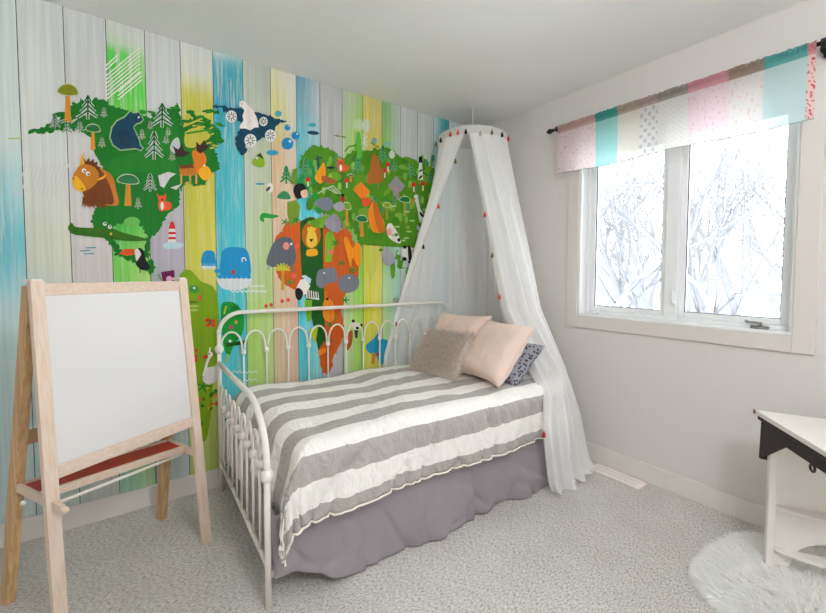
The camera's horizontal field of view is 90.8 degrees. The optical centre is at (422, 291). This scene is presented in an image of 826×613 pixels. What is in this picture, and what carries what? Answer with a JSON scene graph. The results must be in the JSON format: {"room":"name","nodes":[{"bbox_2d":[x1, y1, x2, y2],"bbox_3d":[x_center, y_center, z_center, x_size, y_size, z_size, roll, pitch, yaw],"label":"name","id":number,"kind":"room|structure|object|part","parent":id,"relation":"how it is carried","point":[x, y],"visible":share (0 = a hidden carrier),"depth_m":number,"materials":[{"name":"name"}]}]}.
{"room":"bedroom","nodes":[
{"label":"bedroom","id":0,"kind":"room"},
{"bbox_2d":[0,460,764,612],"bbox_3d":[0.231,1.258,0.454,4.500,0.100,4.900,-2,3,-37],"label":"floor","id":1,"kind":"structure","parent":0,"point":[606,544],"depth_m":1.71,"materials":[{"name":"carpet"}]},
{"bbox_2d":[0,278,211,612],"bbox_3d":[-1.241,0.549,1.646,0.444,1.205,0.626,1,3,25],"label":"easel","id":2,"kind":"object","parent":1,"relation":"on","point":[111,364],"visible":1,"depth_m":1.51,"materials":[{"name":"brown wood"}]},
{"bbox_3d":[-1.434,0.569,1.445,0.262,1.182,0.030,1,3,21],"label":"leg","id":3,"kind":"part","parent":2,"relation":"part of","materials":[{"name":"brown wood"}]},
{"bbox_3d":[-1.320,0.515,1.694,0.014,0.050,0.550,1,3,23],"label":"rail","id":4,"kind":"part","parent":2,"relation":"part of","materials":[{"name":"brown wood"}]},
{"bbox_3d":[-1.243,0.564,1.353,0.171,1.198,0.042,2,3,35],"label":"leg","id":5,"kind":"part","parent":2,"relation":"part of","materials":[{"name":"brown wood"}]},
{"bbox_3d":[-1.164,0.713,1.324,0.026,0.026,0.026,-2,3,-37],"label":"knob","id":6,"kind":"part","parent":2,"relation":"part of","materials":[{"name":"brown wood"}]},
{"bbox_2d":[24,440,184,493],"bbox_3d":[-1.279,0.717,1.679,0.539,0.084,0.407,-2,3,-37],"label":"tray","id":7,"kind":"object","parent":2,"relation":"on","point":[150,453],"depth_m":1.66,"materials":[{"name":"brown wood"}]},
{"bbox_3d":[-1.198,-0.016,1.614,0.016,0.042,0.534,1,3,22],"label":"board rail","id":8,"kind":"part","parent":2,"relation":"part of","materials":[{"name":"brown wood"}]},
{"bbox_3d":[-1.137,0.598,1.603,0.016,0.045,0.541,1,3,22],"label":"board rail","id":9,"kind":"part","parent":2,"relation":"part of","materials":[{"name":"brown wood"}]},
{"bbox_3d":[-1.217,0.547,1.951,0.237,1.182,0.036,2,3,31],"label":"leg","id":10,"kind":"part","parent":2,"relation":"part of","materials":[{"name":"brown wood"}]},
{"bbox_3d":[-1.040,0.542,1.854,0.174,1.198,0.041,2,3,29],"label":"leg","id":11,"kind":"part","parent":2,"relation":"part of","materials":[{"name":"brown wood"}]},
{"bbox_2d":[214,301,551,610],"bbox_3d":[-0.171,0.615,2.342,1.697,1.012,1.031,-2,3,-35],"label":"daybed","id":12,"kind":"object","parent":1,"relation":"on","point":[266,475],"visible":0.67,"depth_m":1.99,"materials":[{"name":"white metal"}]},
{"bbox_3d":[-1.127,0.321,2.255,0.047,0.055,0.046,-2,3,-35],"label":"post knob","id":13,"kind":"part","parent":12,"relation":"part of","materials":[{"name":"white metal"}]},
{"bbox_3d":[-1.129,0.665,2.271,0.023,0.910,0.023,-2,3,-35],"label":"post","id":14,"kind":"part","parent":12,"relation":"part of","materials":[{"name":"white metal"}]},
{"bbox_3d":[-1.065,0.630,2.180,0.033,0.041,0.033,-2,3,-35],"label":"knob","id":15,"kind":"part","parent":12,"relation":"part of","materials":[{"name":"white metal"}]},
{"bbox_3d":[-1.002,0.634,2.090,0.033,0.041,0.033,-2,3,-35],"label":"knob","id":16,"kind":"part","parent":12,"relation":"part of","materials":[{"name":"white metal"}]},
{"bbox_3d":[-0.939,0.638,2.001,0.033,0.041,0.033,-2,3,-35],"label":"knob","id":17,"kind":"part","parent":12,"relation":"part of","materials":[{"name":"white metal"}]},
{"bbox_3d":[-0.876,0.643,1.912,0.033,0.041,0.033,-2,3,-35],"label":"knob","id":18,"kind":"part","parent":12,"relation":"part of","materials":[{"name":"white metal"}]},
{"bbox_3d":[-0.813,0.647,1.823,0.033,0.041,0.033,-2,3,-35],"label":"knob","id":19,"kind":"part","parent":12,"relation":"part of","materials":[{"name":"white metal"}]},
{"bbox_3d":[-0.846,0.984,1.883,0.018,0.018,0.985,-2,3,-35],"label":"rail","id":20,"kind":"part","parent":12,"relation":"part of","materials":[{"name":"white metal"}]},
{"bbox_3d":[-0.841,0.519,1.856,0.025,0.242,0.998,-2,3,-35],"label":"arm rail","id":21,"kind":"part","parent":12,"relation":"part of","materials":[{"name":"white metal"}]},
{"bbox_3d":[-0.750,0.651,1.733,0.033,0.041,0.033,-2,3,-35],"label":"knob","id":22,"kind":"part","parent":12,"relation":"part of","materials":[{"name":"white metal"}]},
{"bbox_3d":[-0.687,0.655,1.644,0.033,0.041,0.033,-2,3,-35],"label":"knob","id":23,"kind":"part","parent":12,"relation":"part of","materials":[{"name":"white metal"}]},
{"bbox_3d":[-0.624,0.660,1.554,0.033,0.041,0.033,-2,3,-35],"label":"knob","id":24,"kind":"part","parent":12,"relation":"part of","materials":[{"name":"white metal"}]},
{"bbox_3d":[-0.561,0.664,1.465,0.047,0.055,0.046,-2,3,-35],"label":"post knob","id":25,"kind":"part","parent":12,"relation":"part of","materials":[{"name":"white metal"}]},
{"bbox_3d":[-0.561,0.879,1.475,0.023,0.560,0.023,-2,3,-35],"label":"post","id":26,"kind":"part","parent":12,"relation":"part of","materials":[{"name":"white metal"}]},
{"bbox_3d":[-0.453,0.155,2.724,1.673,0.130,0.023,-2,3,-35],"label":"rail","id":27,"kind":"part","parent":12,"relation":"part of","materials":[{"name":"white metal"}]},
{"bbox_2d":[229,439,548,578],"bbox_3d":[-0.177,0.954,2.298,1.562,0.332,1.055,-2,3,-37],"label":"bed skirt","id":28,"kind":"object","parent":12,"relation":"on","point":[346,544],"visible":0.68,"depth_m":1.81,"materials":[{"name":"grey fabric"}]},
{"bbox_3d":[-0.815,0.904,1.888,0.011,0.200,0.945,-2,3,-35],"label":"skirt panel","id":29,"kind":"part","parent":28,"relation":"part of","materials":[{"name":"grey fabric"}]},
{"bbox_3d":[-0.138,0.979,1.742,0.958,0.332,0.074,-2,3,-35],"label":"skirt panel","id":30,"kind":"part","parent":28,"relation":"part of","materials":[{"name":"grey fabric"}]},
{"bbox_3d":[0.490,0.961,2.188,0.627,0.332,0.073,-2,3,-35],"label":"skirt panel","id":31,"kind":"part","parent":28,"relation":"part of","materials":[{"name":"grey fabric"}]},
{"bbox_3d":[-0.125,0.691,2.384,1.430,0.205,0.935,-2,3,-35],"label":"mattress","id":32,"kind":"object","parent":12,"relation":"on","visible":0},
{"bbox_2d":[222,364,564,566],"bbox_3d":[-0.141,0.733,2.324,1.663,0.441,1.102,-2,3,-37],"label":"comforter","id":33,"kind":"object","parent":32,"relation":"on","point":[337,444],"visible":0.74,"depth_m":1.84,"materials":[{"name":"fabric"}]},
{"bbox_2d":[407,326,477,381],"bbox_3d":[0.119,0.401,2.580,0.432,0.352,0.332,2,3,37],"label":"cushion","id":34,"kind":"object","parent":33,"relation":"on","point":[442,353],"visible":0.92,"depth_m":2.51,"materials":[{"name":"grey fur"}]},
{"bbox_2d":[436,311,492,375],"bbox_3d":[0.227,0.336,2.736,0.447,0.369,0.266,3,4,42],"label":"cushion","id":35,"kind":"object","parent":33,"relation":"on","point":[446,321],"visible":0.32,"depth_m":2.68,"materials":[{"name":"fabric"}]},
{"bbox_2d":[461,320,534,387],"bbox_3d":[0.429,0.357,2.451,0.302,0.330,0.390,-1,3,-31],"label":"cushion","id":36,"kind":"object","parent":33,"relation":"on","point":[492,355],"visible":0.97,"depth_m":2.35,"materials":[{"name":"fabric"}]},
{"bbox_2d":[504,343,544,385],"bbox_3d":[0.529,0.431,2.498,0.256,0.237,0.340,-2,3,-35],"label":"cushion","id":37,"kind":"object","parent":33,"relation":"on","point":[530,352],"visible":0.33,"depth_m":2.38,"materials":[{"name":"grey fabric"}]},
{"bbox_2d":[592,463,647,489],"bbox_3d":[1.178,1.117,2.466,0.110,0.007,0.310,-2,3,-37],"label":"floor vent","id":38,"kind":"object","parent":1,"relation":"in","point":[635,483],"visible":0.94,"depth_m":2.45,"materials":[{"name":"metal"}]},
{"bbox_2d":[685,530,825,612],"bbox_3d":[1.551,1.156,1.484,0.792,0.102,0.941,-2,3,-42],"label":"rug","id":39,"kind":"object","parent":1,"relation":"on","point":[730,573],"visible":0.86,"depth_m":1.59,"materials":[{"name":"white fur"}]},
{"bbox_2d":[753,409,825,568],"bbox_3d":[1.576,0.835,1.379,0.660,0.632,0.491,2,3,30],"label":"desk","id":40,"kind":"object","parent":39,"relation":"on","point":[794,446],"visible":0.94,"depth_m":1.63,"materials":[{"name":"white paint"}]},
{"bbox_3d":[1.431,0.832,1.670,0.026,0.610,0.032,1,3,25],"label":"leg","id":41,"kind":"part","parent":40,"relation":"part of","materials":[{"name":"white paint"}]},
{"bbox_3d":[1.613,0.852,1.589,0.400,0.580,0.016,1,3,25],"label":"panel","id":42,"kind":"part","parent":40,"relation":"part of","materials":[{"name":"white paint"}]},
{"bbox_2d":[774,546,825,568],"bbox_3d":[1.597,1.056,1.561,0.380,0.014,0.064,1,3,25],"label":"shelf","id":43,"kind":"object","parent":40,"relation":"attached to","point":[790,551],"depth_m":1.61,"materials":[{"name":"white paint"}]},
{"bbox_2d":[776,505,825,523],"bbox_3d":[1.598,0.881,1.553,0.380,0.014,0.064,1,3,25],"label":"shelf","id":44,"kind":"object","parent":40,"relation":"attached to","point":[807,512],"depth_m":1.61,"materials":[{"name":"white paint"}]},
{"bbox_2d":[43,0,806,125],"bbox_3d":[0.240,-1.279,0.339,4.500,0.100,4.900,-2,3,-37],"label":"ceiling","id":45,"kind":"structure","parent":0,"point":[503,59],"depth_m":2.09,"materials":[{"name":"paint"}]},
{"bbox_2d":[384,106,595,494],"bbox_3d":[0.445,-0.116,2.684,0.971,2.436,1.240,-2,3,-37],"label":"canopy","id":46,"kind":"object","parent":45,"relation":"hanging from","point":[471,253],"visible":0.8,"depth_m":2.82,"materials":[{"name":"fabric"}]},
{"bbox_2d":[490,0,825,506],"bbox_3d":[1.946,-0.062,1.672,0.170,2.440,4.700,-2,3,-37],"label":"wall","id":47,"kind":"structure","parent":0,"point":[684,408],"depth_m":2.29,"materials":[{"name":"paint"}]},
{"bbox_2d":[546,37,825,133],"bbox_3d":[1.311,-1.066,2.242,0.114,0.070,1.446,-2,3,-37],"label":"curtain rod","id":48,"kind":"object","parent":47,"relation":"attached to","point":[822,43],"visible":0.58,"depth_m":1.75,"materials":[{"name":"brown metal"}]},
{"bbox_2d":[557,40,816,173],"bbox_3d":[1.282,-0.918,2.222,0.024,0.335,1.258,-2,3,-37],"label":"valance","id":49,"kind":"object","parent":48,"relation":"hanging from","point":[774,91],"visible":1,"depth_m":2.05,"materials":[{"name":"multicoloured fabric"}]},
{"bbox_2d":[566,63,825,355],"bbox_3d":[1.433,-0.376,2.326,0.176,1.271,1.251,-2,3,-37],"label":"window","id":50,"kind":"structure","parent":47,"relation":"in","point":[806,139],"depth_m":2.21,"materials":[{"name":"paint"}]},
{"bbox_3d":[1.138,0.130,2.711,0.034,0.043,0.094,-2,3,-37],"label":"crank handle","id":51,"kind":"part","parent":50,"relation":"part of","materials":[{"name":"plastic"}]},
{"bbox_3d":[1.298,-0.388,2.567,0.045,1.047,0.477,-2,3,-37],"label":"sash","id":52,"kind":"part","parent":50,"relation":"part of","materials":[{"name":"plastic"}]},
{"bbox_3d":[1.426,0.035,2.312,0.037,0.085,0.018,-2,3,-37],"label":"latch lever","id":53,"kind":"part","parent":50,"relation":"part of","materials":[{"name":"plastic"}]},
{"bbox_3d":[1.458,-0.377,2.344,0.075,1.091,1.071,-2,3,-37],"label":"frame","id":54,"kind":"part","parent":50,"relation":"part of","materials":[{"name":"plastic"}]},
{"bbox_3d":[1.625,-0.367,2.129,0.045,1.047,0.482,-2,3,-37],"label":"sash","id":55,"kind":"part","parent":50,"relation":"part of","materials":[{"name":"plastic"}]},
{"bbox_3d":[1.656,0.163,2.018,0.034,0.043,0.094,-2,3,-37],"label":"crank handle","id":56,"kind":"part","parent":50,"relation":"part of","materials":[{"name":"metal"}]},
{"bbox_2d":[586,442,825,546],"bbox_3d":[1.873,1.106,1.664,0.014,0.107,4.686,-2,3,-37],"label":"baseboard","id":57,"kind":"structure","parent":47,"relation":"attached to","point":[748,511],"depth_m":2.24,"materials":[{"name":"paint"}]},
{"bbox_3d":[-1.200,-0.103,2.318,4.500,2.440,0.100,-2,3,-37],"label":"wall","id":58,"kind":"structure","parent":0,"visible":0},
{"bbox_2d":[0,466,234,548],"bbox_3d":[-1.209,1.066,2.295,4.200,0.107,0.012,-2,3,-37],"label":"baseboard","id":59,"kind":"structure","parent":58,"relation":"attached to","point":[89,512],"depth_m":2.04,"materials":[{"name":"paint"}]},
{"bbox_2d":[0,0,461,523],"bbox_3d":[-1.265,-0.150,2.195,4.348,2.332,0.016,-2,3,-37],"label":"painted mural","id":60,"kind":"object","parent":58,"relation":"attached to","point":[128,153],"visible":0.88,"depth_m":2.24,"materials":[{"name":"paint"}]},
{"label":"outside","id":61,"kind":"structure","parent":0,"visible":0},
{"bbox_3d":[30.651,2.585,38.658,89.750,0.200,100.000,-2,3,-37],"label":"snowy ground","id":62,"kind":"structure","parent":61,"visible":0},
{"bbox_2d":[598,153,696,308],"bbox_3d":[9.651,-3.037,19.324,9.916,12.837,6.086,-2,3,-37],"label":"bare tree","id":63,"kind":"object","parent":62,"relation":"on","point":[639,303],"visible":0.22,"depth_m":17.74,"materials":[{"name":"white plant"}]},
{"bbox_2d":[598,133,783,313],"bbox_3d":[6.697,-1.167,12.604,8.214,9.621,9.850,2,3,32],"label":"bare tree","id":64,"kind":"object","parent":62,"relation":"on","point":[608,261],"visible":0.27,"depth_m":11.44,"materials":[{"name":"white plant"}]},
{"bbox_2d":[598,141,786,307],"bbox_3d":[5.126,-0.472,11.068,8.267,8.338,8.625,1,3,9],"label":"bare tree","id":65,"kind":"object","parent":62,"relation":"on","point":[631,286],"visible":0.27,"depth_m":9.98,"materials":[{"name":"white plant"}]},
{"bbox_2d":[599,125,786,314],"bbox_3d":[7.624,-1.272,10.815,8.643,9.968,5.516,-2,3,-37],"label":"bare tree","id":66,"kind":"object","parent":62,"relation":"on","point":[703,298],"visible":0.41,"depth_m":10.31,"materials":[{"name":"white plant"}]},
{"bbox_2d":[640,136,786,310],"bbox_3d":[13.145,-2.072,14.938,7.536,11.292,9.834,1,3,11],"label":"bare tree","id":67,"kind":"object","parent":62,"relation":"on","point":[771,263],"visible":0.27,"depth_m":16.00,"materials":[{"name":"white plant"}]},
{"bbox_2d":[733,267,780,317],"bbox_3d":[18.686,1.110,18.412,7.850,4.500,5.800,-2,3,-37],"label":"house","id":68,"kind":"structure","parent":62,"relation":"on","point":[757,304],"depth_m":17.92,"materials":[{"name":"white"}]}
]}

